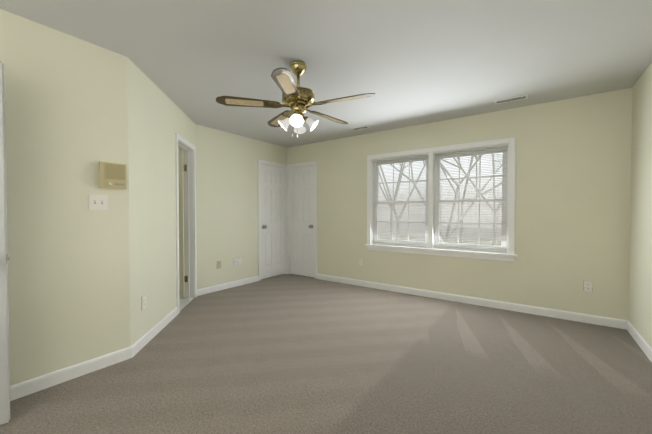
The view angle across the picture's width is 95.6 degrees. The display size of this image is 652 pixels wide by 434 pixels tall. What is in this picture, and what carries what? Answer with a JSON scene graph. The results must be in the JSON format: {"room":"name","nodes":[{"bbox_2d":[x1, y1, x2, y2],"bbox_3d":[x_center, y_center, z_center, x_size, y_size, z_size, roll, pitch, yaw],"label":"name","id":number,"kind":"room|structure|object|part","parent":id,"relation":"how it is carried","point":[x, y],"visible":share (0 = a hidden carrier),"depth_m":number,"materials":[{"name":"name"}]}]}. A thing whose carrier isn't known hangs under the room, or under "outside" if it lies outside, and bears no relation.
{"room":"empty bedroom","nodes":[
{"label":"empty bedroom","id":0,"kind":"room"},
{"bbox_2d":[0,9,130,385],"bbox_3d":[-2.328,-0.060,1.490,0.120,2.440,2.334,1,1,36],"label":"wall","id":1,"kind":"structure","parent":0,"point":[66,125],"depth_m":2.06,"materials":[{"name":"yellow paint"}]},
{"bbox_2d":[0,61,9,424],"bbox_3d":[-2.095,0.147,1.435,0.780,2.000,0.175,-1,1,-34],"label":"entry door","id":2,"kind":"structure","parent":1,"relation":"in","point":[4,373],"depth_m":1.63,"materials":[{"name":"grey wood"}]},
{"bbox_2d":[10,346,131,400],"bbox_3d":[-2.237,1.114,1.522,0.014,0.092,2.220,1,1,36],"label":"baseboard","id":3,"kind":"structure","parent":1,"relation":"attached to","point":[30,386],"depth_m":2.09,"materials":[{"name":"white wood"}]},
{"bbox_2d":[89,194,107,209],"bbox_3d":[-1.712,-0.117,2.229,0.019,0.114,0.116,1,1,36],"label":"switch plate","id":4,"kind":"object","parent":1,"relation":"attached to","point":[98,202],"visible":1,"depth_m":2.23,"materials":[{"name":"white plastic"}]},
{"bbox_2d":[99,162,125,188],"bbox_3d":[-1.649,-0.324,2.290,0.046,0.197,0.174,1,1,36],"label":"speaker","id":5,"kind":"object","parent":1,"relation":"attached to","point":[112,175],"visible":1,"depth_m":2.28},
{"bbox_2d":[127,57,195,345],"bbox_3d":[-1.785,-0.091,3.317,0.120,2.440,1.862,0,1,-8],"label":"wall","id":6,"kind":"structure","parent":0,"point":[158,118],"depth_m":2.80,"materials":[{"name":"yellow paint"}]},
{"bbox_2d":[142,295,145,309],"bbox_3d":[-1.626,0.756,2.644,0.009,0.117,0.073,0,1,-8],"label":"outlet","id":7,"kind":"object","parent":6,"relation":"attached to","point":[144,302],"visible":1,"depth_m":2.64,"materials":[{"name":"white plastic"}]},
{"bbox_2d":[132,291,197,357],"bbox_3d":[-1.715,1.084,3.318,0.014,0.092,1.818,0,1,-8],"label":"baseboard","id":8,"kind":"structure","parent":6,"relation":"attached to","point":[146,338],"depth_m":2.81,"materials":[{"name":"white wood"}]},
{"bbox_2d":[178,150,187,297],"bbox_3d":[-2.235,0.088,4.033,0.644,2.030,0.175,0,1,-5],"label":"bathroom door","id":9,"kind":"structure","parent":6,"relation":"in","point":[182,168],"depth_m":4.04,"materials":[{"name":"beige wood"}]},
{"bbox_2d":[175,133,196,313],"bbox_3d":[-1.847,0.067,3.780,0.157,2.110,0.738,0,1,-8],"label":"door frame","id":10,"kind":"structure","parent":6,"relation":"attached to","point":[186,146],"depth_m":4.08,"materials":[{"name":"white wood"}]},
{"bbox_2d":[180,298,193,310],"bbox_3d":[-2.557,1.120,3.706,1.550,0.006,1.700,0,1,-8],"label":"floor","id":11,"kind":"structure","parent":0,"point":[184,302],"depth_m":3.93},
{"bbox_2d":[195,124,286,288],"bbox_3d":[-1.316,-0.120,5.040,0.120,2.440,2.085,1,1,36],"label":"wall","id":12,"kind":"structure","parent":0,"point":[227,195],"depth_m":4.62,"materials":[{"name":"yellow paint"}]},
{"bbox_2d":[217,261,220,268],"bbox_3d":[-1.630,0.714,4.506,0.008,0.114,0.070,1,1,36],"label":"electrical outlet cover","id":13,"kind":"object","parent":12,"relation":"attached to","point":[218,264],"visible":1,"depth_m":4.50,"materials":[{"name":"beige plastic"}]},
{"bbox_2d":[197,276,258,295],"bbox_3d":[-1.508,1.061,4.677,0.014,0.092,1.140,1,1,36],"label":"baseboard","id":14,"kind":"structure","parent":12,"relation":"attached to","point":[210,289],"depth_m":4.61,"materials":[{"name":"white wood"}]},
{"bbox_2d":[261,164,284,278],"bbox_3d":[-0.981,0.067,5.445,0.175,2.030,0.619,1,1,36],"label":"door","id":15,"kind":"structure","parent":12,"relation":"in","point":[272,221],"depth_m":5.42,"materials":[{"name":"white wood"}]},
{"bbox_2d":[0,274,651,433],"bbox_3d":[-1.051,1.199,2.753,7.200,0.120,6.400,1,1,36],"label":"floor carpet","id":16,"kind":"object","parent":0,"point":[289,354],"visible":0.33,"depth_m":2.17,"materials":[{"name":"beige carpet"}]},
{"bbox_2d":[0,0,651,147],"bbox_3d":[-1.051,-1.361,2.710,7.200,0.120,6.400,1,1,36],"label":"ceiling","id":17,"kind":"structure","parent":0,"point":[408,63],"depth_m":2.30,"materials":[{"name":"paint"}]},
{"bbox_2d":[216,61,375,137],"bbox_3d":[-0.195,-0.982,2.531,1.262,0.631,1.243,1,1,36],"label":"fan","id":18,"kind":"object","parent":17,"relation":"hanging from","point":[298,100],"visible":1,"depth_m":2.43,"materials":[{"name":"brown wood"}]},
{"label":"blade","id":19,"kind":"part","parent":18,"relation":"part of","materials":[{"name":"brown wood"}]},
{"bbox_3d":[-0.441,-0.951,2.862,0.134,0.007,0.515,13,-6,-30],"label":"blade","id":20,"kind":"part","parent":18,"relation":"part of","materials":[{"name":"brown wood"}]},
{"bbox_3d":[-0.274,-0.938,2.105,0.134,0.007,0.515,-12,0,6],"label":"blade","id":21,"kind":"part","parent":18,"relation":"part of","materials":[{"name":"brown wood"}]},
{"bbox_3d":[0.036,-0.950,2.815,0.134,0.007,0.515,17,12,40],"label":"blade","id":22,"kind":"part","parent":18,"relation":"part of","materials":[{"name":"brown wood"}]},
{"label":"blade","id":23,"kind":"part","parent":18,"relation":"part of","materials":[{"name":"brown wood"}]},
{"bbox_2d":[351,126,369,130],"bbox_3d":[0.508,-1.326,4.379,0.270,0.005,0.115,1,1,36],"label":"ceiling vent","id":24,"kind":"object","parent":17,"relation":"in","point":[359,128],"visible":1,"depth_m":4.38,"materials":[{"name":"white metal"}]},
{"bbox_2d":[494,95,527,104],"bbox_3d":[2.049,-1.308,3.279,0.310,0.005,0.115,1,1,36],"label":"ceiling vent","id":25,"kind":"object","parent":17,"relation":"in","point":[512,99],"visible":1,"depth_m":3.27,"materials":[{"name":"white metal"}]},
{"bbox_2d":[287,88,631,319],"bbox_3d":[1.205,-0.109,4.418,4.943,2.440,0.160,1,1,36],"label":"wall","id":26,"kind":"structure","parent":0,"point":[572,188],"depth_m":3.44,"materials":[{"name":"yellow paint"}]},
{"bbox_2d":[258,159,316,280],"bbox_3d":[-0.671,0.042,5.312,0.855,2.108,0.895,1,1,36],"label":"door frame","id":27,"kind":"structure","parent":26,"relation":"attached to","point":[314,163],"depth_m":5.32,"materials":[{"name":"white wood"}]},
{"bbox_2d":[289,165,313,276],"bbox_3d":[-0.448,0.065,5.533,0.619,2.030,0.175,1,1,36],"label":"door","id":28,"kind":"structure","parent":26,"relation":"in","point":[301,192],"depth_m":5.51,"materials":[{"name":"white wood"}]},
{"bbox_2d":[365,137,516,261],"bbox_3d":[1.491,-0.229,4.165,2.040,1.492,0.165,1,1,36],"label":"double-hung window","id":29,"kind":"structure","parent":26,"relation":"in","point":[448,245],"depth_m":4.09,"materials":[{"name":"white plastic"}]},
{"bbox_2d":[372,154,428,247],"bbox_3d":[1.096,-0.241,4.424,0.875,1.318,0.050,1,1,36],"label":"window blinds","id":30,"kind":"object","parent":29,"relation":"attached to","point":[425,156],"visible":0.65,"depth_m":4.41,"materials":[{"name":"white plastic"}]},
{"bbox_2d":[434,145,507,252],"bbox_3d":[1.863,-0.232,3.875,0.875,1.318,0.050,1,1,36],"label":"window blinds","id":31,"kind":"object","parent":29,"relation":"attached to","point":[453,153],"visible":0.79,"depth_m":3.86,"materials":[{"name":"white plastic"}]},
{"bbox_2d":[317,274,627,329],"bbox_3d":[1.453,1.069,4.153,3.968,0.092,0.014,1,1,36],"label":"baseboard","id":32,"kind":"structure","parent":26,"relation":"attached to","point":[587,318],"depth_m":3.69,"materials":[{"name":"white wood"}]},
{"bbox_2d":[584,281,592,291],"bbox_3d":[2.814,0.737,3.176,0.073,0.117,0.009,1,1,36],"label":"electrical outlet","id":33,"kind":"object","parent":26,"relation":"attached to","point":[588,286],"visible":1,"depth_m":3.17,"materials":[{"name":"white plastic"}]},
{"bbox_2d":[628,62,651,347],"bbox_3d":[1.557,-0.048,0.769,0.120,2.440,5.685,1,1,36],"label":"wall","id":34,"kind":"structure","parent":0,"point":[640,291],"depth_m":2.66,"materials":[{"name":"yellow paint"}]},
{"bbox_2d":[627,321,651,361],"bbox_3d":[1.491,1.126,0.811,0.014,0.092,5.405,1,1,36],"label":"baseboard","id":35,"kind":"structure","parent":34,"relation":"attached to","point":[644,346],"depth_m":2.60,"materials":[{"name":"white wood"}]},
{"label":"outside","id":36,"kind":"structure","parent":0,"visible":0},
{"bbox_2d":[378,234,500,245],"bbox_3d":[27.672,3.836,38.443,120.000,0.200,85.400,1,1,36],"label":"ground","id":37,"kind":"structure","parent":36,"point":[452,240],"depth_m":46.82,"materials":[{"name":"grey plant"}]},
{"bbox_2d":[379,163,404,238],"bbox_3d":[5.551,-4.715,19.814,16.249,17.541,13.397,1,1,36],"label":"tree","id":38,"kind":"object","parent":37,"relation":"on","point":[390,234],"depth_m":20.15,"materials":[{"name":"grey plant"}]},
{"bbox_2d":[379,165,408,231],"bbox_3d":[5.646,-4.245,26.747,11.926,16.362,13.916,1,1,36],"label":"tree","id":39,"kind":"object","parent":37,"relation":"on","point":[387,194],"depth_m":26.43,"materials":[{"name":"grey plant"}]},
{"bbox_2d":[379,162,498,239],"bbox_3d":[4.593,-2.886,14.251,11.315,14.068,13.302,1,1,36],"label":"tree","id":40,"kind":"object","parent":37,"relation":"on","point":[397,230],"depth_m":14.66,"materials":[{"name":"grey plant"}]},
{"bbox_2d":[390,153,501,241],"bbox_3d":[4.742,-1.862,10.027,10.824,12.175,12.142,1,1,36],"label":"tree","id":41,"kind":"object","parent":37,"relation":"on","point":[447,234],"depth_m":10.54,"materials":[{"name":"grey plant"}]},
{"bbox_2d":[440,156,486,243],"bbox_3d":[9.172,-4.887,22.615,15.526,17.779,15.070,1,1,36],"label":"tree","id":42,"kind":"object","parent":37,"relation":"on","point":[461,240],"depth_m":20.31,"materials":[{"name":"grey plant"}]},
{"bbox_2d":[441,154,501,245],"bbox_3d":[8.822,-3.934,14.387,18.083,16.156,13.547,1,1,36],"label":"tree","id":43,"kind":"object","parent":37,"relation":"on","point":[494,228],"depth_m":14.90,"materials":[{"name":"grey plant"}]},
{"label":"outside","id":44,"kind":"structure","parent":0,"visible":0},
{"bbox_2d":[378,153,501,239],"bbox_3d":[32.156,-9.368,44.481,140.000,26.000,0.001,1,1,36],"label":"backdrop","id":45,"kind":"structure","parent":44,"point":[441,225],"depth_m":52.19,"materials":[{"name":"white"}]}
]}

